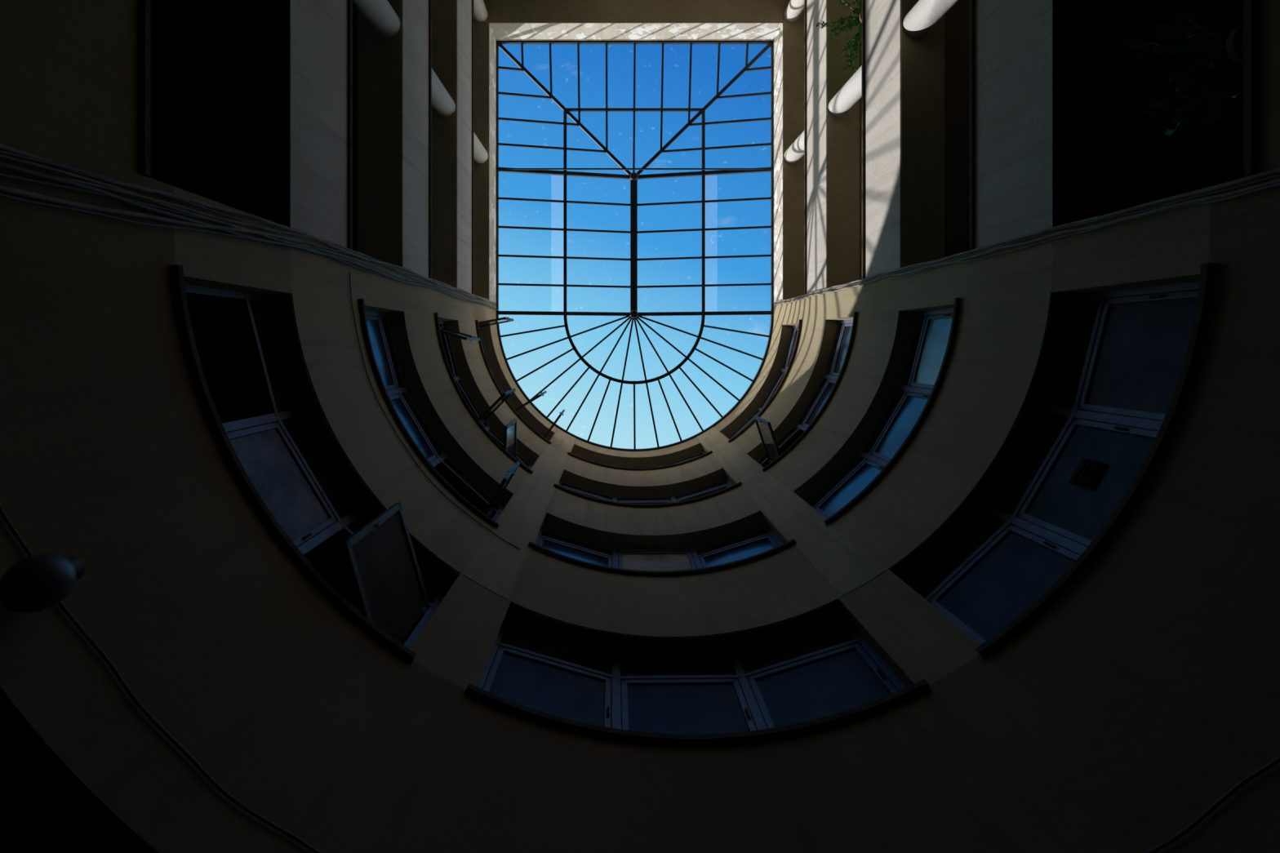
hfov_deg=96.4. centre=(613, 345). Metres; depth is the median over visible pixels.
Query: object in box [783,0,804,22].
column
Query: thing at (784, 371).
frame
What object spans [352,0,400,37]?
column
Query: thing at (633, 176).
skylight
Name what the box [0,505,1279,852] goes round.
electrical cable
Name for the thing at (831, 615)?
window sill
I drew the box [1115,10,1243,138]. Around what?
potted plant
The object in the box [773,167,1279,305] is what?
cable bundle
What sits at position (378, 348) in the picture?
window
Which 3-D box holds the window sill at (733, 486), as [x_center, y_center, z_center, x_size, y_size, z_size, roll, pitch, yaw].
[0.627,2.951,10.525,3.837,0.050,0.875,0,-90,0]
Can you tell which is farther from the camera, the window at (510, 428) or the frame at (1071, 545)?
the window at (510, 428)
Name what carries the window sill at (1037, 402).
attached to the wall at (1148, 690)
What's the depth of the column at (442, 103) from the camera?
11.41 m
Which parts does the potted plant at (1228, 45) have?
pot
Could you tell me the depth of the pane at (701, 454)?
15.12 m
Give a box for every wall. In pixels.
[0,0,496,312]
[0,176,1279,852]
[488,0,782,40]
[773,0,1279,312]
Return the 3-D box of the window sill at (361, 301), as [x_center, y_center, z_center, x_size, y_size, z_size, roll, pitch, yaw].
[-2.733,1.083,7.405,0.855,0.050,3.823,-31,-90,0]
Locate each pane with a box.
[488,629,891,733]
[541,529,774,570]
[560,481,727,504]
[588,453,703,467]
[728,328,797,439]
[808,315,952,516]
[913,297,1197,640]
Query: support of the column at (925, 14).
on the wall at (1045, 75)
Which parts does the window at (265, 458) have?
open sash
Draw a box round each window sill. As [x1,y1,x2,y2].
[170,264,459,663]
[358,298,499,528]
[434,312,533,473]
[464,599,930,746]
[475,320,551,444]
[527,538,796,577]
[553,481,742,507]
[567,450,712,471]
[728,319,801,443]
[761,311,857,471]
[823,297,960,525]
[889,262,1215,657]
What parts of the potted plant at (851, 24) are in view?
pot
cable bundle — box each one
[0,142,497,310]
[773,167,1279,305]
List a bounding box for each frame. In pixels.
[185,284,445,648]
[364,310,504,521]
[439,320,532,469]
[476,622,906,731]
[479,327,543,436]
[534,525,782,568]
[557,479,733,503]
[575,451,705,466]
[727,324,798,438]
[756,319,853,466]
[806,307,953,518]
[909,281,1199,644]
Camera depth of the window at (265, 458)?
5.10 m
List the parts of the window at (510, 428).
open sash, panes, open sash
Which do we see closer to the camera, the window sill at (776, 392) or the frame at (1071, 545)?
the frame at (1071, 545)
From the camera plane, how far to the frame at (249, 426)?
5.50 m
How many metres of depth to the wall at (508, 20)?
15.21 m
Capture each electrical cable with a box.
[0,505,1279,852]
[349,271,519,549]
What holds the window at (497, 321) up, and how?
in the wall at (1148, 690)
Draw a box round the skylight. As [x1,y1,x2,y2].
[496,40,773,451]
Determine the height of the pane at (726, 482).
1.360 m
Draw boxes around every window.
[229,300,438,642]
[366,316,520,516]
[439,324,528,466]
[478,316,564,437]
[753,323,852,464]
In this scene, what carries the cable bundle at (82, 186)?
attached to the wall at (98, 86)
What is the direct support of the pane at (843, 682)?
attached to the wall at (1148, 690)
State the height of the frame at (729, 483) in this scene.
1.535 m
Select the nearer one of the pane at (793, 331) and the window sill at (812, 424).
the window sill at (812, 424)
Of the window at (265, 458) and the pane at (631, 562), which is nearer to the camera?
the window at (265, 458)
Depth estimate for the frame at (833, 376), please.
11.74 m
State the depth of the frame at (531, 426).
15.15 m
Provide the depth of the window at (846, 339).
11.54 m
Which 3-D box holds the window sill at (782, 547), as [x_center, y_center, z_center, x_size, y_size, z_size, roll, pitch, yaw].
[0.627,2.951,7.405,3.837,0.050,0.875,0,-90,0]
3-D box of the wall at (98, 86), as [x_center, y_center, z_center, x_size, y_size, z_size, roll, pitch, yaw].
[-4.796,-5.098,9.235,3.028,13.730,8.360,0,-90,0]
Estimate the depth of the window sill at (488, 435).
10.50 m
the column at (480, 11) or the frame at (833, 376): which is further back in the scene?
the column at (480, 11)
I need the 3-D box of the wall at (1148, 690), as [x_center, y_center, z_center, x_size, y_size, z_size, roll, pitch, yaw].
[0.590,1.236,9.235,8.614,13.730,4.307,0,-90,0]
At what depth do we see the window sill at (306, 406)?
5.84 m
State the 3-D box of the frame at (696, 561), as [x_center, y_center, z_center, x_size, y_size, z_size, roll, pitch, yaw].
[0.627,3.056,8.197,3.680,1.535,0.474,0,-90,0]
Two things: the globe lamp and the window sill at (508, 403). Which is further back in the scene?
the window sill at (508, 403)
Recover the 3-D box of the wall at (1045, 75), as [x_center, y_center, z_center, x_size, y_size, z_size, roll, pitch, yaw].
[5.976,-5.098,9.235,3.028,13.730,8.360,0,-90,0]
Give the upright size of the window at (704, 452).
1.535 m
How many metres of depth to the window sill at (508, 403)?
13.62 m
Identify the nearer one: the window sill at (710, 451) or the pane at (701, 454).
the window sill at (710, 451)
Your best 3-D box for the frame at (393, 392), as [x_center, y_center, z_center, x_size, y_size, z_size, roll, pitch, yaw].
[-2.821,1.136,8.197,0.448,1.535,3.667,-31,-90,0]
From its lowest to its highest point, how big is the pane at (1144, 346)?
1.360 m
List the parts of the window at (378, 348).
open sash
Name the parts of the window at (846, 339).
open sash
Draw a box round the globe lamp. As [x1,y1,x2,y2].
[0,553,84,613]
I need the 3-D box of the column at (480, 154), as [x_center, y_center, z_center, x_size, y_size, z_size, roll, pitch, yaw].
[-3.557,-5.038,14.305,0.420,1.830,0.420,0,-90,0]
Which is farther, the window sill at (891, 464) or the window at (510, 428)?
the window at (510, 428)
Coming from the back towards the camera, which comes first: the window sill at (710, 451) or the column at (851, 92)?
the window sill at (710, 451)
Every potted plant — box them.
[816,0,862,73]
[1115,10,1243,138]
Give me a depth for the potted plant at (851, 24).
10.86 m
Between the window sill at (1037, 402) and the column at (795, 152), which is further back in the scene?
the column at (795, 152)
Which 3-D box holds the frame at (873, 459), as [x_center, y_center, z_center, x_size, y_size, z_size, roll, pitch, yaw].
[4.031,1.101,8.197,0.435,1.535,3.607,30,-90,0]
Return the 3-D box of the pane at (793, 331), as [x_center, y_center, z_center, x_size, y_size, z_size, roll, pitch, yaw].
[4.030,1.100,14.470,0.350,1.360,3.500,30,-90,0]
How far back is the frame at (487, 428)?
11.75 m
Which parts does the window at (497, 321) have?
panes, open sash, open sash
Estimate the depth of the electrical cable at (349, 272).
7.15 m
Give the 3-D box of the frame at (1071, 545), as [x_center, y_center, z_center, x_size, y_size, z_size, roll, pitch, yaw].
[4.031,1.101,5.077,0.435,1.535,3.607,30,-90,0]
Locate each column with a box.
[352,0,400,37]
[431,68,455,116]
[473,0,488,22]
[473,132,488,164]
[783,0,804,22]
[783,130,804,164]
[827,65,862,116]
[902,0,958,37]
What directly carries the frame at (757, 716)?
attached to the wall at (1148, 690)
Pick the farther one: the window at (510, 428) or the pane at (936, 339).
the window at (510, 428)

